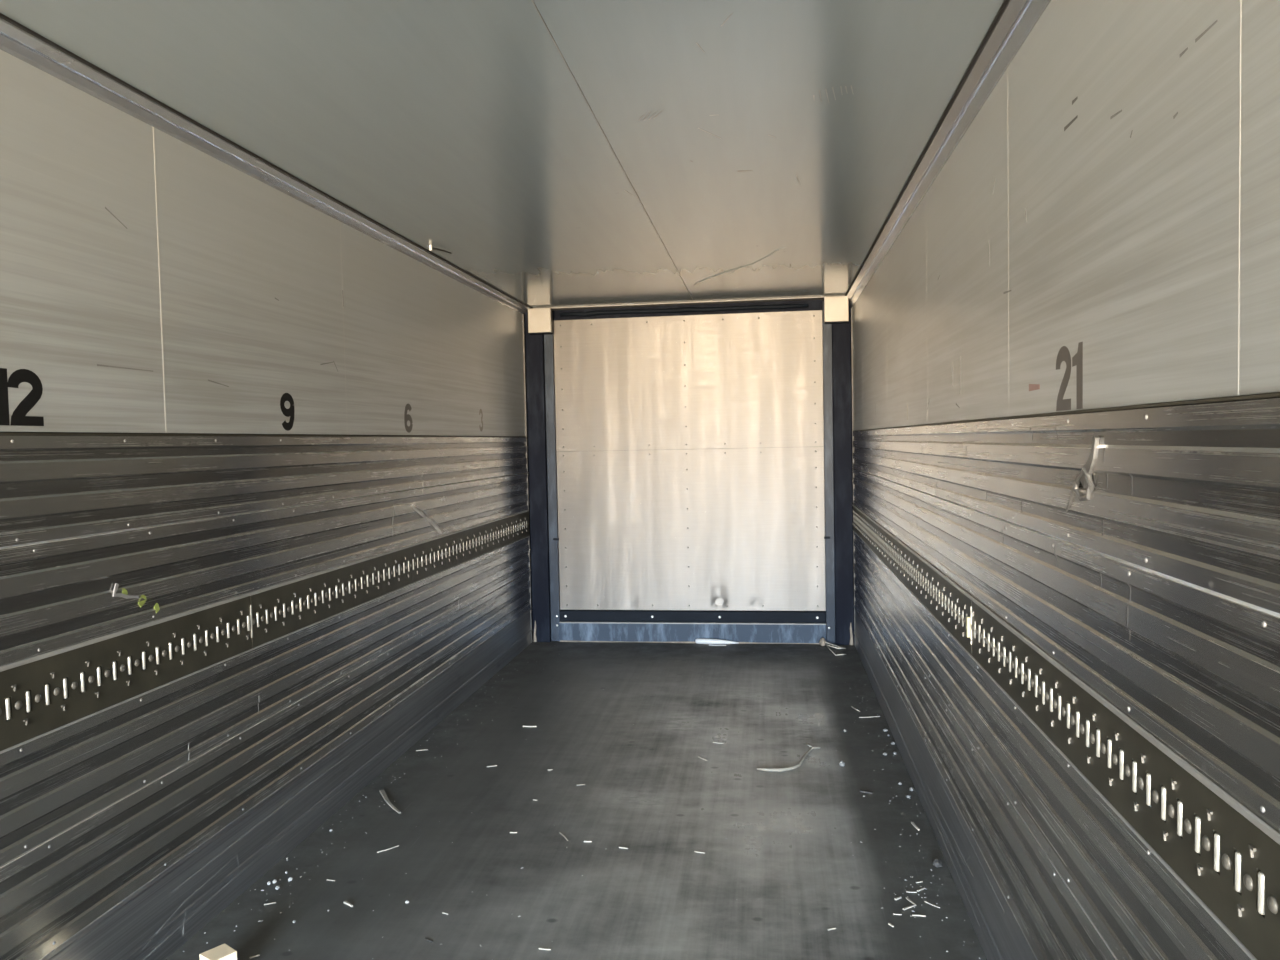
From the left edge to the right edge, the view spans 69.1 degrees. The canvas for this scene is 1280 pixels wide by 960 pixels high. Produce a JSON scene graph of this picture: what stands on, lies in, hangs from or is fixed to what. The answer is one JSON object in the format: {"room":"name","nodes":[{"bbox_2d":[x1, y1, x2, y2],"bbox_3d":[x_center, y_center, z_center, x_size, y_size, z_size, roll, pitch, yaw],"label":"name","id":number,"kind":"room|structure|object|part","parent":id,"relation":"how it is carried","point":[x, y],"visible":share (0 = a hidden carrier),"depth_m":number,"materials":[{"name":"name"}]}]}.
{"room":"cargo space","nodes":[
{"label":"cargo space","id":0,"kind":"room"},
{"bbox_2d":[0,49,532,959],"bbox_3d":[-1.805,0.268,0.664,0.102,2.717,13.800,-1,2,8],"label":"wall","id":1,"kind":"structure","parent":0,"point":[216,386],"depth_m":3.08,"materials":[{"name":"metal"}]},
{"bbox_2d":[113,583,159,612],"bbox_3d":[-1.483,0.349,2.740,0.008,0.118,0.202,-1,2,8],"label":"scrap","id":2,"kind":"object","parent":1,"relation":"attached to","point":[124,593],"visible":1,"depth_m":2.70,"materials":[{"name":"green"}]},
{"bbox_2d":[0,510,528,753],"bbox_3d":[-1.785,0.632,0.530,0.019,0.209,13.508,-1,2,8],"label":"track","id":3,"kind":"object","parent":1,"relation":"attached to","point":[41,695],"visible":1,"depth_m":3.03,"materials":[{"name":"black metal"}]},
{"bbox_3d":[-1.543,0.558,2.269,0.011,0.053,0.011,-2,2,-15],"label":"rod","id":4,"kind":"part","parent":3,"relation":"part of","materials":[{"name":"metal"}]},
{"bbox_3d":[-1.535,0.555,2.330,0.011,0.053,0.011,0,3,30],"label":"rod","id":5,"kind":"part","parent":3,"relation":"part of","materials":[{"name":"metal"}]},
{"bbox_3d":[-1.526,0.552,2.392,0.011,0.053,0.011,-2,2,-15],"label":"rod","id":6,"kind":"part","parent":3,"relation":"part of","materials":[{"name":"metal"}]},
{"bbox_3d":[-1.518,0.550,2.454,0.011,0.053,0.011,-2,2,-15],"label":"rod","id":7,"kind":"part","parent":3,"relation":"part of","materials":[{"name":"metal"}]},
{"bbox_3d":[-1.509,0.547,2.516,0.011,0.053,0.011,-2,2,-15],"label":"rod","id":8,"kind":"part","parent":3,"relation":"part of","materials":[{"name":"metal"}]},
{"bbox_3d":[-1.501,0.544,2.578,0.011,0.053,0.011,-2,2,-15],"label":"rod","id":9,"kind":"part","parent":3,"relation":"part of","materials":[{"name":"metal"}]},
{"bbox_3d":[-1.492,0.541,2.639,0.011,0.053,0.011,-2,2,-15],"label":"rod","id":10,"kind":"part","parent":3,"relation":"part of","materials":[{"name":"metal"}]},
{"bbox_3d":[-1.484,0.539,2.701,0.011,0.053,0.011,0,3,30],"label":"rod","id":11,"kind":"part","parent":3,"relation":"part of","materials":[{"name":"metal"}]},
{"bbox_3d":[-1.476,0.536,2.763,0.011,0.053,0.011,-2,2,-15],"label":"rod","id":12,"kind":"part","parent":3,"relation":"part of","materials":[{"name":"metal"}]},
{"bbox_3d":[-1.467,0.533,2.825,0.011,0.053,0.011,0,3,30],"label":"rod","id":13,"kind":"part","parent":3,"relation":"part of","materials":[{"name":"metal"}]},
{"bbox_3d":[-1.459,0.530,2.886,0.011,0.053,0.011,-2,2,-15],"label":"rod","id":14,"kind":"part","parent":3,"relation":"part of","materials":[{"name":"metal"}]},
{"bbox_3d":[-1.450,0.528,2.948,0.011,0.053,0.011,-2,2,-15],"label":"rod","id":15,"kind":"part","parent":3,"relation":"part of","materials":[{"name":"metal"}]},
{"bbox_3d":[-1.442,0.525,3.010,0.011,0.053,0.011,0,3,30],"label":"rod","id":16,"kind":"part","parent":3,"relation":"part of","materials":[{"name":"metal"}]},
{"bbox_3d":[-1.433,0.522,3.072,0.011,0.053,0.011,0,3,30],"label":"rod","id":17,"kind":"part","parent":3,"relation":"part of","materials":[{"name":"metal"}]},
{"bbox_3d":[-1.425,0.519,3.133,0.011,0.053,0.011,-2,2,-15],"label":"rod","id":18,"kind":"part","parent":3,"relation":"part of","materials":[{"name":"metal"}]},
{"bbox_3d":[-1.416,0.517,3.195,0.011,0.053,0.011,0,3,30],"label":"rod","id":19,"kind":"part","parent":3,"relation":"part of","materials":[{"name":"metal"}]},
{"bbox_3d":[-1.408,0.514,3.257,0.011,0.053,0.011,0,3,30],"label":"rod","id":20,"kind":"part","parent":3,"relation":"part of","materials":[{"name":"metal"}]},
{"bbox_3d":[-1.399,0.511,3.319,0.011,0.053,0.011,-2,2,-15],"label":"rod","id":21,"kind":"part","parent":3,"relation":"part of","materials":[{"name":"metal"}]},
{"bbox_3d":[-1.391,0.508,3.380,0.011,0.053,0.011,0,3,30],"label":"rod","id":22,"kind":"part","parent":3,"relation":"part of","materials":[{"name":"metal"}]},
{"bbox_3d":[-1.382,0.506,3.442,0.011,0.053,0.011,0,3,30],"label":"rod","id":23,"kind":"part","parent":3,"relation":"part of","materials":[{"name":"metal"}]},
{"bbox_3d":[-1.374,0.503,3.504,0.011,0.053,0.011,0,3,30],"label":"rod","id":24,"kind":"part","parent":3,"relation":"part of","materials":[{"name":"metal"}]},
{"bbox_3d":[-1.365,0.500,3.566,0.011,0.053,0.011,0,3,30],"label":"rod","id":25,"kind":"part","parent":3,"relation":"part of","materials":[{"name":"metal"}]},
{"bbox_3d":[-1.357,0.497,3.627,0.011,0.053,0.011,-2,2,-15],"label":"rod","id":26,"kind":"part","parent":3,"relation":"part of","materials":[{"name":"metal"}]},
{"bbox_3d":[-1.348,0.494,3.689,0.011,0.053,0.011,0,3,30],"label":"rod","id":27,"kind":"part","parent":3,"relation":"part of","materials":[{"name":"metal"}]},
{"bbox_2d":[0,13,532,313],"bbox_3d":[-1.782,-1.001,0.477,0.075,0.046,13.550,-1,2,8],"label":"trim","id":28,"kind":"structure","parent":1,"relation":"attached to","point":[16,39],"depth_m":3.02,"materials":[{"name":"grey metal"}]},
{"bbox_3d":[-1.768,1.433,0.587,0.014,0.273,13.555,-1,2,8],"label":"kick plate","id":29,"kind":"part","parent":1,"relation":"part of","materials":[{"name":"grey metal"}]},
{"bbox_2d":[0,0,1003,307],"bbox_3d":[-0.575,-1.075,0.435,2.600,0.066,13.800,-1,2,8],"label":"ceiling","id":30,"kind":"structure","parent":0,"point":[562,153],"depth_m":2.92,"materials":[{"name":"grey metal"}]},
{"bbox_2d":[428,245,450,253],"bbox_3d":[-1.051,-1.212,4.915,0.024,0.029,0.193,0,3,26],"label":"clip","id":31,"kind":"object","parent":30,"relation":"attached to","point":[429,246],"visible":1,"depth_m":4.86,"materials":[{"name":"white plastic"}]},
{"bbox_2d":[166,641,986,959],"bbox_3d":[-0.521,1.577,0.546,2.600,0.060,13.800,-1,2,8],"label":"floor","id":32,"kind":"structure","parent":0,"point":[785,857],"depth_m":3.69,"materials":[{"name":"grey metal"}]},
{"bbox_2d":[199,944,236,959],"bbox_3d":[-1.222,1.421,2.700,0.072,0.100,0.076,1,3,40],"label":"wood block","id":33,"kind":"object","parent":32,"relation":"on","point":[222,952],"visible":1,"depth_m":2.69,"materials":[{"name":"beige wood"}]},
{"bbox_2d":[377,845,398,852],"bbox_3d":[-0.973,1.426,3.595,0.089,0.003,0.007,-3,3,-38],"label":"wood splinter","id":34,"kind":"object","parent":32,"relation":"on","point":[397,845],"visible":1,"depth_m":3.59,"materials":[{"name":"beige wood"}]},
{"bbox_2d":[379,790,400,813],"bbox_3d":[-1.094,1.403,4.057,0.026,0.010,0.307,-2,3,-28],"label":"strip","id":35,"kind":"object","parent":32,"relation":"on","point":[382,792],"visible":1,"depth_m":4.05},
{"bbox_2d":[525,308,559,641],"bbox_3d":[-0.754,-0.024,7.248,0.218,2.586,0.175,-1,2,8],"label":"post","id":36,"kind":"object","parent":32,"relation":"on","point":[540,375],"depth_m":7.24,"materials":[{"name":"metal"}]},
{"bbox_3d":[-0.766,-1.218,7.138,0.178,0.192,0.060,-1,2,8],"label":"corner bracket","id":37,"kind":"part","parent":36,"relation":"part of","materials":[{"name":"beige metal"}]},
{"bbox_2d":[183,661,979,959],"bbox_3d":[0.061,1.355,4.800,2.442,0.003,4.506,-1,2,8],"label":"floor grit","id":38,"kind":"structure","parent":32,"relation":"on","point":[536,661],"depth_m":3.41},
{"bbox_2d":[559,621,825,643],"bbox_3d":[0.388,1.174,7.176,2.060,0.160,0.094,-1,2,8],"label":"kick plate","id":39,"kind":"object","parent":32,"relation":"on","point":[569,631],"depth_m":7.14,"materials":[{"name":"metal"}]},
{"bbox_2d":[559,610,825,622],"bbox_3d":[0.387,1.051,7.163,2.054,0.082,0.039,-1,2,8],"label":"strip","id":40,"kind":"object","parent":39,"relation":"on","point":[565,615],"visible":1,"depth_m":7.15,"materials":[{"name":"black rubber"}]},
{"bbox_2d":[695,638,738,645],"bbox_3d":[0.585,1.230,7.068,0.332,0.040,0.078,-1,2,8],"label":"tube","id":41,"kind":"object","parent":32,"relation":"on","point":[698,640],"visible":1,"depth_m":7.06,"materials":[{"name":"white plastic"}]},
{"bbox_2d":[757,743,819,771],"bbox_3d":[0.748,1.347,4.498,0.142,0.016,0.462,1,3,40],"label":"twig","id":42,"kind":"object","parent":32,"relation":"on","point":[804,756],"visible":1,"depth_m":4.36,"materials":[{"name":"white plastic"}]},
{"bbox_2d":[819,638,825,645],"bbox_3d":[1.368,1.209,6.959,0.044,0.060,0.057,-2,3,-22],"label":"lump","id":43,"kind":"object","parent":32,"relation":"on","point":[822,641],"visible":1,"depth_m":6.94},
{"bbox_2d":[825,642,846,655],"bbox_3d":[1.449,1.228,6.780,0.133,0.034,0.352,-1,2,-3],"label":"wire loop","id":44,"kind":"object","parent":32,"relation":"on","point":[840,647],"visible":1,"depth_m":6.83,"materials":[{"name":"white"}]},
{"bbox_2d":[822,296,853,644],"bbox_3d":[1.475,-0.057,6.941,0.210,2.586,0.175,-1,2,8],"label":"post","id":45,"kind":"object","parent":32,"relation":"on","point":[837,403],"depth_m":6.93,"materials":[{"name":"metal"}]},
{"bbox_3d":[1.441,-1.250,6.834,0.175,0.192,0.060,-1,2,8],"label":"corner bracket","id":46,"kind":"part","parent":45,"relation":"part of","materials":[{"name":"beige metal"}]},
{"bbox_3d":[1.517,-0.058,6.965,0.134,2.586,0.115,-1,2,8],"label":"post","id":47,"kind":"part","parent":45,"relation":"part of","materials":[{"name":"metal"}]},
{"bbox_2d":[903,904,915,909],"bbox_3d":[0.890,1.410,3.070,0.055,0.004,0.007,-3,3,-30],"label":"wood splinter","id":48,"kind":"object","parent":32,"relation":"on","point":[911,906],"visible":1,"depth_m":3.07,"materials":[{"name":"beige wood"}]},
{"bbox_2d":[932,858,941,866],"bbox_3d":[1.072,1.381,3.357,0.034,0.031,0.041,-1,2,8],"label":"clod","id":49,"kind":"object","parent":32,"relation":"on","point":[936,862],"visible":1,"depth_m":3.35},
{"bbox_2d":[552,300,853,611],"bbox_3d":[0.380,-0.053,7.250,2.600,2.717,0.140,-1,2,8],"label":"wall","id":50,"kind":"structure","parent":0,"point":[822,300],"depth_m":7.17,"materials":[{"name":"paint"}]},
{"bbox_2d":[553,310,825,610],"bbox_3d":[0.367,-0.124,7.137,2.052,2.260,0.024,-1,2,8],"label":"panel","id":51,"kind":"object","parent":50,"relation":"attached to","point":[699,525],"visible":1,"depth_m":7.12,"materials":[{"name":"metal"}]},
{"bbox_2d":[547,295,844,319],"bbox_3d":[0.337,-1.295,7.067,2.480,0.097,0.125,-1,2,8],"label":"channel","id":52,"kind":"object","parent":50,"relation":"attached to","point":[795,303],"visible":0.9,"depth_m":7.07,"materials":[{"name":"blue paint"}]},
{"bbox_2d":[851,0,1279,959],"bbox_3d":[0.714,0.231,0.317,0.094,2.717,13.800,-1,2,8],"label":"wall","id":53,"kind":"structure","parent":0,"point":[1065,359],"depth_m":1.83,"materials":[{"name":"metal"}]},
{"bbox_3d":[0.686,1.385,0.248,0.014,0.298,13.555,-1,2,8],"label":"kick plate","id":54,"kind":"part","parent":53,"relation":"part of","materials":[{"name":"grey metal"}]},
{"bbox_2d":[845,0,1050,307],"bbox_3d":[0.614,-1.011,0.148,0.049,0.096,13.550,-1,2,8],"label":"trim","id":55,"kind":"structure","parent":53,"relation":"attached to","point":[1014,21],"depth_m":2.88,"materials":[{"name":"grey metal"}]},
{"bbox_2d":[852,504,1279,959],"bbox_3d":[0.664,0.575,0.193,0.019,0.193,13.511,-1,2,8],"label":"track","id":56,"kind":"object","parent":53,"relation":"attached to","point":[1223,854],"visible":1,"depth_m":1.61,"materials":[{"name":"black metal"}]},
{"bbox_2d":[966,616,969,636],"bbox_3d":[1.025,0.458,2.901,0.012,0.064,0.016,-1,2,8],"label":"clip","id":57,"kind":"object","parent":56,"relation":"attached to","point":[967,617],"visible":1,"depth_m":2.89,"materials":[{"name":"plastic"}]},
{"bbox_3d":[1.024,0.456,2.836,0.011,0.053,0.011,-2,2,-15],"label":"rod","id":58,"kind":"part","parent":56,"relation":"part of","materials":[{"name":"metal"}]},
{"bbox_3d":[1.016,0.459,2.777,0.011,0.053,0.011,-2,2,-15],"label":"rod","id":59,"kind":"part","parent":56,"relation":"part of","materials":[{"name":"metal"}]},
{"bbox_3d":[1.008,0.461,2.718,0.011,0.053,0.011,-2,2,-15],"label":"rod","id":60,"kind":"part","parent":56,"relation":"part of","materials":[{"name":"metal"}]},
{"bbox_3d":[1.000,0.464,2.659,0.011,0.053,0.011,-2,2,-15],"label":"rod","id":61,"kind":"part","parent":56,"relation":"part of","materials":[{"name":"metal"}]},
{"bbox_3d":[0.992,0.467,2.601,0.011,0.053,0.011,0,3,30],"label":"rod","id":62,"kind":"part","parent":56,"relation":"part of","materials":[{"name":"metal"}]},
{"bbox_3d":[0.984,0.469,2.542,0.011,0.053,0.011,-2,2,-15],"label":"rod","id":63,"kind":"part","parent":56,"relation":"part of","materials":[{"name":"metal"}]},
{"bbox_3d":[0.976,0.472,2.483,0.011,0.053,0.011,-2,2,-15],"label":"rod","id":64,"kind":"part","parent":56,"relation":"part of","materials":[{"name":"metal"}]},
{"bbox_3d":[0.968,0.474,2.425,0.011,0.053,0.011,-2,2,-15],"label":"rod","id":65,"kind":"part","parent":56,"relation":"part of","materials":[{"name":"metal"}]},
{"bbox_3d":[0.960,0.477,2.366,0.011,0.053,0.011,-2,2,-15],"label":"rod","id":66,"kind":"part","parent":56,"relation":"part of","materials":[{"name":"metal"}]},
{"bbox_3d":[0.952,0.480,2.307,0.011,0.053,0.011,0,3,30],"label":"rod","id":67,"kind":"part","parent":56,"relation":"part of","materials":[{"name":"metal"}]},
{"bbox_3d":[0.943,0.482,2.249,0.011,0.053,0.011,-2,2,-15],"label":"rod","id":68,"kind":"part","parent":56,"relation":"part of","materials":[{"name":"metal"}]},
{"bbox_3d":[0.935,0.485,2.190,0.011,0.053,0.011,0,3,30],"label":"rod","id":69,"kind":"part","parent":56,"relation":"part of","materials":[{"name":"metal"}]},
{"bbox_3d":[0.927,0.488,2.131,0.011,0.053,0.011,0,3,30],"label":"rod","id":70,"kind":"part","parent":56,"relation":"part of","materials":[{"name":"metal"}]},
{"bbox_3d":[0.919,0.490,2.073,0.011,0.053,0.011,-2,2,-15],"label":"rod","id":71,"kind":"part","parent":56,"relation":"part of","materials":[{"name":"metal"}]},
{"bbox_3d":[0.911,0.493,2.014,0.011,0.053,0.011,0,3,30],"label":"rod","id":72,"kind":"part","parent":56,"relation":"part of","materials":[{"name":"metal"}]},
{"bbox_3d":[0.903,0.495,1.955,0.011,0.053,0.011,-2,2,-15],"label":"rod","id":73,"kind":"part","parent":56,"relation":"part of","materials":[{"name":"metal"}]},
{"bbox_3d":[0.895,0.498,1.897,0.011,0.053,0.011,-2,2,-15],"label":"rod","id":74,"kind":"part","parent":56,"relation":"part of","materials":[{"name":"metal"}]},
{"bbox_3d":[0.887,0.501,1.838,0.011,0.053,0.011,-2,2,-15],"label":"rod","id":75,"kind":"part","parent":56,"relation":"part of","materials":[{"name":"metal"}]},
{"bbox_3d":[0.879,0.503,1.779,0.011,0.053,0.011,0,3,30],"label":"rod","id":76,"kind":"part","parent":56,"relation":"part of","materials":[{"name":"metal"}]},
{"bbox_3d":[0.871,0.506,1.720,0.011,0.053,0.011,-2,2,-15],"label":"rod","id":77,"kind":"part","parent":56,"relation":"part of","materials":[{"name":"metal"}]},
{"bbox_3d":[0.863,0.509,1.662,0.011,0.053,0.011,0,3,30],"label":"rod","id":78,"kind":"part","parent":56,"relation":"part of","materials":[{"name":"metal"}]},
{"bbox_3d":[0.855,0.511,1.603,0.011,0.053,0.011,-2,2,-15],"label":"rod","id":79,"kind":"part","parent":56,"relation":"part of","materials":[{"name":"metal"}]},
{"bbox_3d":[0.847,0.514,1.544,0.011,0.053,0.011,-2,2,-15],"label":"rod","id":80,"kind":"part","parent":56,"relation":"part of","materials":[{"name":"metal"}]},
{"bbox_3d":[0.839,0.516,1.486,0.011,0.053,0.011,0,3,30],"label":"rod","id":81,"kind":"part","parent":56,"relation":"part of","materials":[{"name":"metal"}]},
{"bbox_3d":[0.831,0.519,1.427,0.011,0.053,0.011,0,3,30],"label":"rod","id":82,"kind":"part","parent":56,"relation":"part of","materials":[{"name":"metal"}]},
{"bbox_3d":[0.823,0.522,1.368,0.011,0.053,0.011,0,3,30],"label":"rod","id":83,"kind":"part","parent":56,"relation":"part of","materials":[{"name":"metal"}]},
{"bbox_3d":[0.815,0.524,1.310,0.011,0.053,0.011,-2,2,-15],"label":"rod","id":84,"kind":"part","parent":56,"relation":"part of","materials":[{"name":"metal"}]},
{"bbox_3d":[0.806,0.527,1.251,0.011,0.053,0.011,0,3,30],"label":"rod","id":85,"kind":"part","parent":56,"relation":"part of","materials":[{"name":"metal"}]},
{"bbox_3d":[0.798,0.530,1.192,0.011,0.053,0.011,-2,2,-15],"label":"rod","id":86,"kind":"part","parent":56,"relation":"part of","materials":[{"name":"metal"}]}
]}

